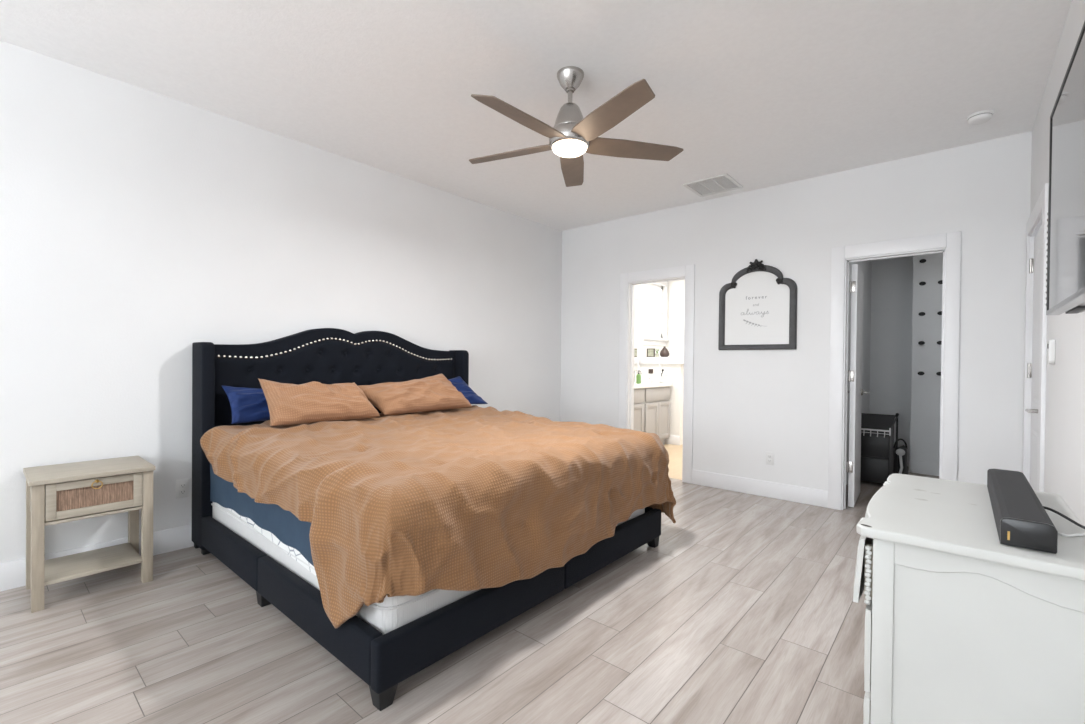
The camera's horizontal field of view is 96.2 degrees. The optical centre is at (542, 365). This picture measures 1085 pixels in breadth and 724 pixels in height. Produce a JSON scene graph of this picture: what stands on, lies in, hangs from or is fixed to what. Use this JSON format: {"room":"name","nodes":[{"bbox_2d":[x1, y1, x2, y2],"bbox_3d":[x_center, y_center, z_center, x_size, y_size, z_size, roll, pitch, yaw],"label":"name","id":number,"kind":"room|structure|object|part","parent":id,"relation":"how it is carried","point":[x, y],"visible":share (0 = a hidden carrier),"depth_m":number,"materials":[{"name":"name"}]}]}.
{"room":"bedroom","nodes":[
{"label":"bedroom","id":0,"kind":"room"},
{"bbox_2d":[0,40,561,563],"bbox_3d":[-2.450,-0.243,2.831,0.150,2.740,8.270,1,1,41],"label":"wall","id":1,"kind":"structure","parent":0,"point":[139,226],"depth_m":2.97,"materials":[{"name":"paint"}]},
{"bbox_2d":[0,524,193,591],"bbox_3d":[-2.391,1.059,2.799,0.014,0.138,8.000,1,1,41],"label":"baseboard","id":2,"kind":"structure","parent":1,"relation":"attached to","point":[12,573],"depth_m":2.72,"materials":[{"name":"paint"}]},
{"bbox_2d":[176,478,188,498],"bbox_3d":[-2.217,0.758,2.999,0.009,0.114,0.070,1,1,41],"label":"wall socket","id":3,"kind":"object","parent":1,"relation":"attached to","point":[182,486],"visible":1,"depth_m":3.00,"materials":[{"name":"white plastic"}]},
{"bbox_2d":[0,444,938,723],"bbox_3d":[0.146,1.196,2.506,4.350,0.080,10.860,1,1,41],"label":"floor","id":4,"kind":"structure","parent":0,"point":[743,610],"depth_m":2.00,"materials":[{"name":"beige wood"}]},
{"bbox_2d":[23,456,154,612],"bbox_3d":[-2.338,0.827,2.516,0.417,0.607,0.457,1,1,41],"label":"nightstand","id":5,"kind":"object","parent":4,"relation":"on","point":[67,492],"visible":1,"depth_m":2.44,"materials":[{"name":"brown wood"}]},
{"bbox_3d":[-2.599,0.836,2.478,0.048,0.585,0.042,1,1,41],"label":"leg","id":6,"kind":"part","parent":5,"relation":"part of","materials":[{"name":"brown wood"}]},
{"bbox_3d":[-2.341,0.840,2.257,0.048,0.585,0.042,1,1,41],"label":"leg","id":7,"kind":"part","parent":5,"relation":"part of","materials":[{"name":"brown wood"}]},
{"bbox_2d":[44,543,142,585],"bbox_3d":[-2.333,1.015,2.514,0.352,0.016,0.363,1,1,41],"label":"shelf","id":8,"kind":"object","parent":5,"relation":"attached to","point":[60,569],"depth_m":2.49,"materials":[{"name":"brown wood"}]},
{"bbox_3d":[-2.211,0.738,2.410,0.042,0.014,0.359,1,1,41],"label":"rail","id":9,"kind":"part","parent":5,"relation":"part of","materials":[{"name":"brown wood"}]},
{"bbox_3d":[-2.199,0.639,2.400,0.022,0.171,0.354,1,1,41],"label":"drawer","id":10,"kind":"part","parent":5,"relation":"part of","materials":[{"name":"brown wood"}]},
{"bbox_3d":[-2.202,0.639,2.402,0.009,0.103,0.286,1,1,41],"label":"rattan panel","id":11,"kind":"part","parent":5,"relation":"part of","materials":[{"name":"brown wicker"}]},
{"bbox_3d":[-2.186,0.582,2.389,0.010,0.046,0.042,1,1,41],"label":"ring pull","id":12,"kind":"part","parent":5,"relation":"part of","materials":[{"name":"gold metal"}]},
{"bbox_3d":[-2.338,0.836,2.783,0.048,0.585,0.042,1,1,41],"label":"leg","id":13,"kind":"part","parent":5,"relation":"part of","materials":[{"name":"brown wood"}]},
{"bbox_3d":[-2.080,0.840,2.561,0.048,0.585,0.042,1,1,41],"label":"leg","id":14,"kind":"part","parent":5,"relation":"part of","materials":[{"name":"brown wood"}]},
{"bbox_2d":[192,328,660,710],"bbox_3d":[-0.685,0.439,3.089,2.170,1.407,2.069,1,1,41],"label":"bed","id":15,"kind":"object","parent":4,"relation":"on","point":[322,355],"visible":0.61,"depth_m":2.71,"materials":[{"name":"black fabric"}]},
{"bbox_3d":[-1.324,1.107,2.338,0.074,0.070,0.074,1,1,41],"label":"leg","id":16,"kind":"part","parent":15,"relation":"part of","materials":[{"name":"black wood"}]},
{"bbox_3d":[-1.283,0.993,2.278,1.898,0.169,0.052,1,1,41],"label":"rail","id":17,"kind":"part","parent":15,"relation":"part of","materials":[{"name":"black fabric"}]},
{"bbox_3d":[-1.422,0.194,3.727,0.031,0.772,1.906,1,1,41],"label":"tufted panel","id":18,"kind":"part","parent":15,"relation":"part of","materials":[{"name":"black fabric"}]},
{"bbox_3d":[-1.469,0.376,3.767,0.095,1.307,1.930,1,1,41],"label":"headboard frame","id":19,"kind":"part","parent":15,"relation":"part of","materials":[{"name":"black fabric"}]},
{"bbox_3d":[-0.544,1.121,1.669,0.074,0.070,0.074,1,1,41],"label":"leg","id":20,"kind":"part","parent":15,"relation":"part of","materials":[{"name":"black wood"}]},
{"bbox_2d":[211,502,644,634],"bbox_3d":[-0.674,0.750,3.039,1.976,0.454,1.896,1,1,41],"label":"mattress","id":21,"kind":"object","parent":15,"relation":"on","point":[394,612],"visible":0.06,"depth_m":1.88,"materials":[{"name":"white fabric"}]},
{"bbox_2d":[227,508,316,576],"bbox_3d":[-0.672,0.695,3.037,1.968,0.356,1.892,1,1,41],"label":"pad","id":22,"kind":"object","parent":21,"relation":"on","point":[267,534],"visible":0.06,"depth_m":2.26,"materials":[{"name":"white fabric"}]},
{"bbox_2d":[210,463,313,565],"bbox_3d":[-0.669,0.679,3.035,1.985,0.339,1.914,1,1,41],"label":"fitted sheet","id":23,"kind":"object","parent":22,"relation":"on","point":[292,532],"visible":0.08,"depth_m":2.34,"materials":[{"name":"blue fabric"}]},
{"bbox_2d":[200,405,675,627],"bbox_3d":[-0.543,0.678,2.997,1.967,0.684,2.222,1,1,41],"label":"duvet","id":24,"kind":"object","parent":23,"relation":"on","point":[474,497],"visible":0.99,"depth_m":2.13,"materials":[{"name":"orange fabric"}]},
{"bbox_2d":[222,386,269,423],"bbox_3d":[-1.631,0.233,3.227,0.196,0.220,0.818,1,1,41],"label":"pillow","id":25,"kind":"object","parent":24,"relation":"on","point":[247,404],"visible":0.27,"depth_m":2.97,"materials":[{"name":"blue fabric"}]},
{"bbox_2d":[258,378,379,425],"bbox_3d":[-1.410,0.215,3.092,0.301,0.274,0.676,1,1,41],"label":"pillow sham","id":26,"kind":"object","parent":24,"relation":"on","point":[310,402],"visible":0.98,"depth_m":2.96,"materials":[{"name":"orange fabric"}]},
{"bbox_2d":[358,374,471,414],"bbox_3d":[-0.955,0.207,3.692,0.285,0.280,0.957,1,1,41],"label":"pillow sham","id":27,"kind":"object","parent":24,"relation":"on","point":[436,392],"visible":0.96,"depth_m":3.59,"materials":[{"name":"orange fabric"}]},
{"bbox_2d":[448,376,487,403],"bbox_3d":[-0.878,0.216,4.019,0.287,0.234,0.897,1,1,41],"label":"pillow","id":28,"kind":"object","parent":24,"relation":"on","point":[461,386],"visible":0.2,"depth_m":4.22,"materials":[{"name":"blue fabric"}]},
{"bbox_3d":[0.092,1.006,2.381,0.054,0.169,2.008,1,1,41],"label":"foot rail","id":29,"kind":"part","parent":15,"relation":"part of","materials":[{"name":"black fabric"}]},
{"bbox_3d":[0.700,1.122,3.119,0.074,0.070,0.074,1,1,41],"label":"leg","id":30,"kind":"part","parent":15,"relation":"part of","materials":[{"name":"black wood"}]},
{"bbox_2d":[633,386,669,444],"bbox_3d":[1.156,0.711,6.595,0.535,0.845,1.480,1,1,41],"label":"vanity cabinet","id":31,"kind":"object","parent":4,"relation":"on","point":[651,405],"visible":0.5,"depth_m":6.60,"materials":[{"name":"grey paint"}]},
{"bbox_3d":[1.149,0.759,6.192,0.021,0.515,0.520,1,1,41],"label":"door","id":32,"kind":"part","parent":31,"relation":"part of","materials":[{"name":"grey paint"}]},
{"bbox_3d":[1.152,0.392,6.189,0.021,0.170,0.520,1,1,41],"label":"drawer","id":33,"kind":"part","parent":31,"relation":"part of","materials":[{"name":"grey paint"}]},
{"bbox_3d":[1.472,0.759,6.569,0.021,0.515,0.352,1,1,41],"label":"door","id":34,"kind":"part","parent":31,"relation":"part of","materials":[{"name":"grey paint"}]},
{"bbox_2d":[634,375,672,388],"bbox_3d":[1.170,0.218,6.590,0.556,0.140,1.510,1,1,41],"label":"countertop","id":35,"kind":"structure","parent":31,"relation":"on","point":[667,380],"depth_m":7.01,"materials":[{"name":"white stone"}]},
{"bbox_2d":[636,371,640,383],"bbox_3d":[1.332,0.158,6.747,0.065,0.181,0.065,1,0,14],"label":"soap bottle","id":36,"kind":"object","parent":35,"relation":"on","point":[638,376],"visible":1,"depth_m":6.72,"materials":[{"name":"green plastic"}]},
{"bbox_2d":[648,369,652,382],"bbox_3d":[1.560,0.149,7.012,0.068,0.200,0.068,1,1,41],"label":"candle holder","id":37,"kind":"object","parent":35,"relation":"on","point":[650,371],"visible":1,"depth_m":7.00,"materials":[{"name":"silver metal"}]},
{"bbox_2d":[656,350,669,382],"bbox_3d":[1.729,0.013,7.000,0.223,0.475,0.070,1,1,41],"label":"makeup mirror","id":38,"kind":"object","parent":35,"relation":"on","point":[666,371],"visible":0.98,"depth_m":6.98,"materials":[{"name":"silver metal"}]},
{"bbox_3d":[1.592,0.392,6.702,0.021,0.170,0.710,1,1,41],"label":"drawer","id":39,"kind":"part","parent":31,"relation":"part of","materials":[{"name":"grey paint"}]},
{"bbox_3d":[1.705,0.759,6.840,0.021,0.515,0.352,1,1,41],"label":"door","id":40,"kind":"part","parent":31,"relation":"part of","materials":[{"name":"grey paint"}]},
{"bbox_2d":[860,413,898,482],"bbox_3d":[3.360,0.825,4.928,0.362,0.688,0.482,1,1,41],"label":"storage cart","id":41,"kind":"object","parent":4,"relation":"on","point":[877,453],"visible":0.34,"depth_m":4.77,"materials":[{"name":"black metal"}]},
{"bbox_3d":[3.203,1.018,4.771,0.310,0.233,0.023,1,1,41],"label":"drawer","id":42,"kind":"part","parent":41,"relation":"part of","materials":[{"name":"black metal"}]},
{"bbox_3d":[3.205,0.779,4.769,0.310,0.216,0.023,1,1,41],"label":"drawer","id":43,"kind":"part","parent":41,"relation":"part of","materials":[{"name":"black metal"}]},
{"bbox_2d":[861,428,890,437],"bbox_3d":[3.204,0.642,4.736,0.300,0.096,0.042,1,1,41],"label":"hook rail","id":44,"kind":"object","parent":41,"relation":"attached to","point":[877,430],"visible":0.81,"depth_m":4.71,"materials":[{"name":"white metal"}]},
{"bbox_3d":[3.352,0.585,4.930,0.322,0.152,0.446,1,1,41],"label":"lid","id":45,"kind":"part","parent":41,"relation":"part of","materials":[{"name":"black plastic"}]},
{"bbox_3d":[3.466,0.834,4.838,0.006,0.615,0.424,1,1,41],"label":"panel","id":46,"kind":"part","parent":41,"relation":"part of","materials":[{"name":"black metal"}]},
{"bbox_2d":[893,438,907,474],"bbox_3d":[3.804,0.973,5.175,0.138,0.396,0.256,1,1,41],"label":"tote bag","id":47,"kind":"object","parent":4,"relation":"on","point":[904,447],"visible":0.62,"depth_m":5.12,"materials":[{"name":"black plastic"}]},
{"bbox_2d":[896,449,904,473],"bbox_3d":[3.593,1.003,4.891,0.076,0.333,0.112,1,1,41],"label":"duster","id":48,"kind":"object","parent":4,"relation":"on","point":[900,452],"visible":0.89,"depth_m":4.87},
{"bbox_2d":[853,473,1084,723],"bbox_3d":[1.233,0.796,1.440,0.490,0.760,0.834,1,1,41],"label":"dresser","id":49,"kind":"object","parent":4,"relation":"on","point":[963,625],"visible":1,"depth_m":1.18,"materials":[{"name":"white paint"}]},
{"bbox_3d":[1.070,0.545,1.582,0.052,0.171,0.742,1,1,41],"label":"drawer","id":50,"kind":"part","parent":49,"relation":"part of","materials":[{"name":"white paint"}]},
{"bbox_3d":[1.082,0.978,1.571,0.042,0.210,0.742,1,1,41],"label":"drawer","id":51,"kind":"part","parent":49,"relation":"part of","materials":[{"name":"white paint"}]},
{"bbox_3d":[1.085,0.749,1.569,0.042,0.216,0.742,1,1,41],"label":"drawer","id":52,"kind":"part","parent":49,"relation":"part of","materials":[{"name":"white paint"}]},
{"bbox_3d":[0.859,0.553,1.284,0.016,0.157,0.010,1,1,41],"label":"beaded moulding","id":53,"kind":"part","parent":49,"relation":"part of","materials":[{"name":"white paint"}]},
{"bbox_3d":[1.019,0.779,1.145,0.408,0.674,0.020,1,1,41],"label":"panel","id":54,"kind":"part","parent":49,"relation":"part of","materials":[{"name":"white paint"}]},
{"bbox_2d":[987,469,1057,553],"bbox_3d":[1.331,0.385,1.371,0.092,0.066,0.721,1,1,41],"label":"soundbar","id":55,"kind":"object","parent":49,"relation":"on","point":[1021,520],"visible":1,"depth_m":1.16,"materials":[{"name":"plastic"}]},
{"bbox_2d":[1043,506,1084,528],"bbox_3d":[1.333,0.779,1.200,0.024,0.788,0.305,1,0,13],"label":"power cord","id":56,"kind":"object","parent":55,"relation":"hanging from","point":[1047,508],"visible":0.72,"depth_m":1.26,"materials":[{"name":"black plastic"}]},
{"bbox_2d":[1058,532,1084,536],"bbox_3d":[1.357,0.790,1.207,0.175,0.766,0.046,1,0,3],"label":"power cord","id":57,"kind":"object","parent":49,"relation":"on","point":[1059,533],"visible":0.74,"depth_m":1.19,"materials":[{"name":"white plastic"}]},
{"bbox_2d":[0,0,1071,230],"bbox_3d":[-0.910,-1.646,1.432,4.271,0.120,8.150,1,1,41],"label":"ceiling","id":58,"kind":"structure","parent":0,"point":[761,94],"depth_m":2.64,"materials":[{"name":"paint"}]},
{"bbox_2d":[469,66,682,186],"bbox_3d":[0.107,-1.369,2.629,1.237,0.432,1.213,1,1,41],"label":"ceiling fan","id":59,"kind":"object","parent":58,"relation":"hanging from","point":[572,135],"visible":1,"depth_m":2.58,"materials":[{"name":"silver metal"}]},
{"bbox_3d":[-0.187,-1.216,2.802,0.567,0.041,0.138,1,1,23],"label":"blade","id":60,"kind":"part","parent":59,"relation":"part of","materials":[{"name":"brown wood"}]},
{"bbox_3d":[-0.098,-1.211,2.379,0.139,0.041,0.567,1,1,41],"label":"blade","id":61,"kind":"part","parent":59,"relation":"part of","materials":[{"name":"brown wood"}]},
{"bbox_3d":[0.188,-1.214,3.016,0.138,0.041,0.567,1,0,5],"label":"blade","id":62,"kind":"part","parent":59,"relation":"part of","materials":[{"name":"brown wood"}]},
{"bbox_3d":[0.330,-1.207,2.333,0.138,0.041,0.567,0,1,-31],"label":"blade","id":63,"kind":"part","parent":59,"relation":"part of","materials":[{"name":"brown wood"}]},
{"bbox_3d":[0.507,-1.208,2.726,0.567,0.041,0.138,0,0,-13],"label":"blade","id":64,"kind":"part","parent":59,"relation":"part of","materials":[{"name":"brown wood"}]},
{"bbox_2d":[682,173,742,196],"bbox_3d":[1.498,-1.579,4.279,0.390,0.010,0.400,1,1,41],"label":"ceiling vent","id":65,"kind":"object","parent":58,"relation":"in","point":[724,182],"visible":1,"depth_m":4.26,"materials":[{"name":"white plastic"}]},
{"bbox_2d":[966,110,993,124],"bbox_3d":[2.727,-1.539,3.035,0.128,0.046,0.128,1,1,41],"label":"smoke detector","id":66,"kind":"object","parent":58,"relation":"attached to","point":[980,117],"visible":1,"depth_m":3.00,"materials":[{"name":"white plastic"}]},
{"bbox_2d":[635,283,666,374],"bbox_3d":[1.143,-0.241,7.094,0.150,2.740,2.880,1,1,41],"label":"wall","id":67,"kind":"structure","parent":0,"point":[638,288],"depth_m":7.40,"materials":[{"name":"paint"}]},
{"bbox_2d":[634,298,639,372],"bbox_3d":[0.981,-0.450,6.769,0.019,1.110,1.445,1,1,41],"label":"vanity mirror","id":68,"kind":"object","parent":67,"relation":"attached to","point":[637,300],"visible":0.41,"depth_m":7.28,"materials":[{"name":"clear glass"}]},
{"bbox_3d":[0.971,-0.450,6.767,0.006,1.080,1.400,1,1,41],"label":"glass","id":69,"kind":"part","parent":68,"relation":"part of","materials":[{"name":"mirror"}]},
{"bbox_2d":[641,282,668,345],"bbox_3d":[1.766,-0.850,7.715,0.130,1.060,0.833,1,1,41],"label":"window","id":70,"kind":"structure","parent":67,"relation":"in","point":[652,294],"depth_m":7.79,"materials":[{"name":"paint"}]},
{"bbox_3d":[1.733,-0.875,7.754,0.006,0.810,0.630,1,1,41],"label":"pane","id":71,"kind":"part","parent":70,"relation":"part of","materials":[{"name":"white glass"}]},
{"bbox_3d":[1.741,-0.875,7.747,0.050,0.850,0.670,1,1,41],"label":"sash","id":72,"kind":"part","parent":70,"relation":"part of","materials":[{"name":"glass"}]},
{"bbox_2d":[640,364,683,444],"bbox_3d":[1.754,0.554,7.208,0.650,1.160,0.110,1,1,41],"label":"wall","id":73,"kind":"structure","parent":0,"point":[676,370],"depth_m":7.01,"materials":[{"name":"paint"}]},
{"bbox_2d":[639,357,683,363],"bbox_3d":[1.782,-0.075,7.185,0.705,0.100,0.180,1,1,41],"label":"trim ledge","id":74,"kind":"object","parent":73,"relation":"on","point":[642,360],"visible":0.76,"depth_m":7.10,"materials":[{"name":"paint"}]},
{"bbox_2d":[647,348,654,356],"bbox_3d":[1.630,-0.193,7.325,0.130,0.130,0.015,1,1,41],"label":"photo frame","id":75,"kind":"object","parent":74,"relation":"on","point":[651,351],"visible":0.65,"depth_m":7.32,"materials":[{"name":"beige wood"}]},
{"bbox_2d":[648,349,653,355],"bbox_3d":[1.631,-0.193,7.326,0.100,0.106,0.008,1,1,41],"label":"picture","id":76,"kind":"object","parent":75,"relation":"attached to","point":[650,351],"depth_m":7.32},
{"bbox_2d":[660,346,668,356],"bbox_3d":[1.802,-0.204,7.187,0.140,0.158,0.140,1,1,41],"label":"vase","id":77,"kind":"object","parent":74,"relation":"on","point":[664,352],"visible":0.93,"depth_m":7.14,"materials":[{"name":"brown ceramic"}]},
{"bbox_2d":[665,435,680,444],"bbox_3d":[1.714,1.069,7.160,0.665,0.130,0.015,1,1,41],"label":"baseboard","id":78,"kind":"structure","parent":73,"relation":"attached to","point":[674,440],"depth_m":7.00,"materials":[{"name":"paint"}]},
{"bbox_2d":[667,280,684,356],"bbox_3d":[3.098,-0.222,7.222,2.650,2.740,0.140,1,1,41],"label":"wall","id":79,"kind":"structure","parent":0,"point":[676,289],"depth_m":7.92,"materials":[{"name":"paint"}]},
{"bbox_2d":[560,131,1031,490],"bbox_3d":[1.930,-0.211,4.442,4.400,2.740,0.120,1,1,41],"label":"wall","id":80,"kind":"structure","parent":0,"point":[748,404],"depth_m":4.11,"materials":[{"name":"paint"}]},
{"bbox_2d":[619,264,694,483],"bbox_3d":[1.194,0.078,5.064,0.836,2.136,0.142,1,1,41],"label":"trim","id":81,"kind":"structure","parent":80,"relation":"attached to","point":[687,273],"depth_m":5.02,"materials":[{"name":"paint"}]},
{"bbox_2d":[718,259,796,349],"bbox_3d":[1.905,-0.547,4.350,0.664,0.809,0.049,1,1,41],"label":"wall sign","id":82,"kind":"object","parent":80,"relation":"attached to","point":[758,308],"visible":1,"depth_m":4.35,"materials":[{"name":"grey wood"}]},
{"bbox_2d":[692,469,827,507],"bbox_3d":[1.903,1.090,4.376,1.167,0.138,0.014,1,1,41],"label":"baseboard","id":83,"kind":"structure","parent":80,"relation":"attached to","point":[811,496],"depth_m":4.32,"materials":[{"name":"paint"}]},
{"bbox_2d":[766,452,773,464],"bbox_3d":[2.004,0.819,4.292,0.070,0.114,0.009,1,1,41],"label":"wall socket","id":84,"kind":"object","parent":80,"relation":"attached to","point":[769,455],"visible":1,"depth_m":4.29,"materials":[{"name":"white plastic"}]},
{"bbox_2d":[846,264,868,506],"bbox_3d":[2.723,0.165,4.226,0.161,1.992,0.617,1,1,37],"label":"door","id":85,"kind":"structure","parent":80,"relation":"in","point":[853,467],"depth_m":4.00,"materials":[{"name":"paint"}]},
{"bbox_3d":[2.848,0.239,4.393,0.161,0.062,0.132,1,1,37],"label":"handle","id":86,"kind":"part","parent":85,"relation":"part of","materials":[{"name":"silver metal"}]},
{"bbox_2d":[828,231,960,509],"bbox_3d":[2.698,0.107,3.773,0.802,2.130,0.142,1,1,41],"label":"trim","id":87,"kind":"structure","parent":80,"relation":"attached to","point":[930,244],"depth_m":3.74,"materials":[{"name":"paint"}]},
{"bbox_2d":[846,260,871,484],"bbox_3d":[3.202,-0.203,5.064,0.080,2.740,2.480,1,1,41],"label":"wall","id":88,"kind":"structure","parent":0,"point":[865,266],"depth_m":5.57,"materials":[{"name":"paint"}]},
{"bbox_2d":[869,256,912,465],"bbox_3d":[4.576,-0.192,5.452,1.500,2.740,0.100,1,1,41],"label":"wall","id":89,"kind":"structure","parent":0,"point":[891,278],"depth_m":5.75,"materials":[{"name":"paint"}]},
{"bbox_2d":[910,253,942,462],"bbox_3d":[4.585,-0.190,5.136,1.075,2.740,0.370,1,1,41],"label":"wall","id":90,"kind":"structure","parent":0,"point":[927,298],"depth_m":5.26,"materials":[{"name":"paint"}]},
{"bbox_2d":[908,460,938,475],"bbox_3d":[4.441,1.113,5.004,1.087,0.135,0.014,1,1,41],"label":"baseboard","id":91,"kind":"structure","parent":90,"relation":"attached to","point":[929,468],"depth_m":5.27,"materials":[{"name":"paint"}]},
{"bbox_2d":[1030,0,1084,525],"bbox_3d":[0.638,-0.189,0.102,0.150,2.740,8.150,1,1,41],"label":"wall","id":92,"kind":"structure","parent":0,"point":[1064,473],"depth_m":2.13,"materials":[{"name":"paint"}]},
{"bbox_2d":[1025,225,1041,490],"bbox_3d":[2.939,0.173,2.905,0.119,2.002,0.733,1,1,41],"label":"door","id":93,"kind":"structure","parent":92,"relation":"in","point":[1034,263],"depth_m":2.97,"materials":[{"name":"paint"}]},
{"bbox_3d":[2.741,0.251,2.713,0.072,0.064,0.142,1,1,41],"label":"handle","id":94,"kind":"part","parent":93,"relation":"part of","materials":[{"name":"silver metal"}]},
{"bbox_2d":[1022,183,1048,491],"bbox_3d":[2.963,0.117,2.854,0.138,2.130,0.935,1,1,41],"label":"trim","id":95,"kind":"structure","parent":92,"relation":"attached to","point":[1038,217],"depth_m":2.74,"materials":[{"name":"paint"}]},
{"bbox_2d":[1047,339,1055,363],"bbox_3d":[2.427,-0.066,2.322,0.024,0.120,0.044,1,1,41],"label":"wall control","id":96,"kind":"object","parent":92,"relation":"attached to","point":[1051,345],"visible":1,"depth_m":2.31,"materials":[{"name":"white plastic"}]},
{"bbox_2d":[1046,21,1084,314],"bbox_3d":[1.424,-0.525,1.213,0.114,0.697,1.221,1,1,41],"label":"television","id":97,"kind":"object","parent":92,"relation":"attached to","point":[1066,199],"visible":1,"depth_m":1.41,"materials":[{"name":"black plastic"}]},
{"bbox_2d":[1045,213,1047,304],"bbox_3d":[1.783,-0.373,1.715,0.014,0.339,0.014,1,1,41],"label":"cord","id":98,"kind":"object","parent":97,"relation":"hanging from","point":[1047,213],"visible":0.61,"depth_m":1.72,"materials":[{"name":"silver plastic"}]},
{"bbox_3d":[1.391,-0.185,1.242,0.035,0.016,1.220,1,1,41],"label":"trim","id":99,"kind":"part","parent":97,"relation":"part of","materials":[{"name":"silver metal"}]}
]}

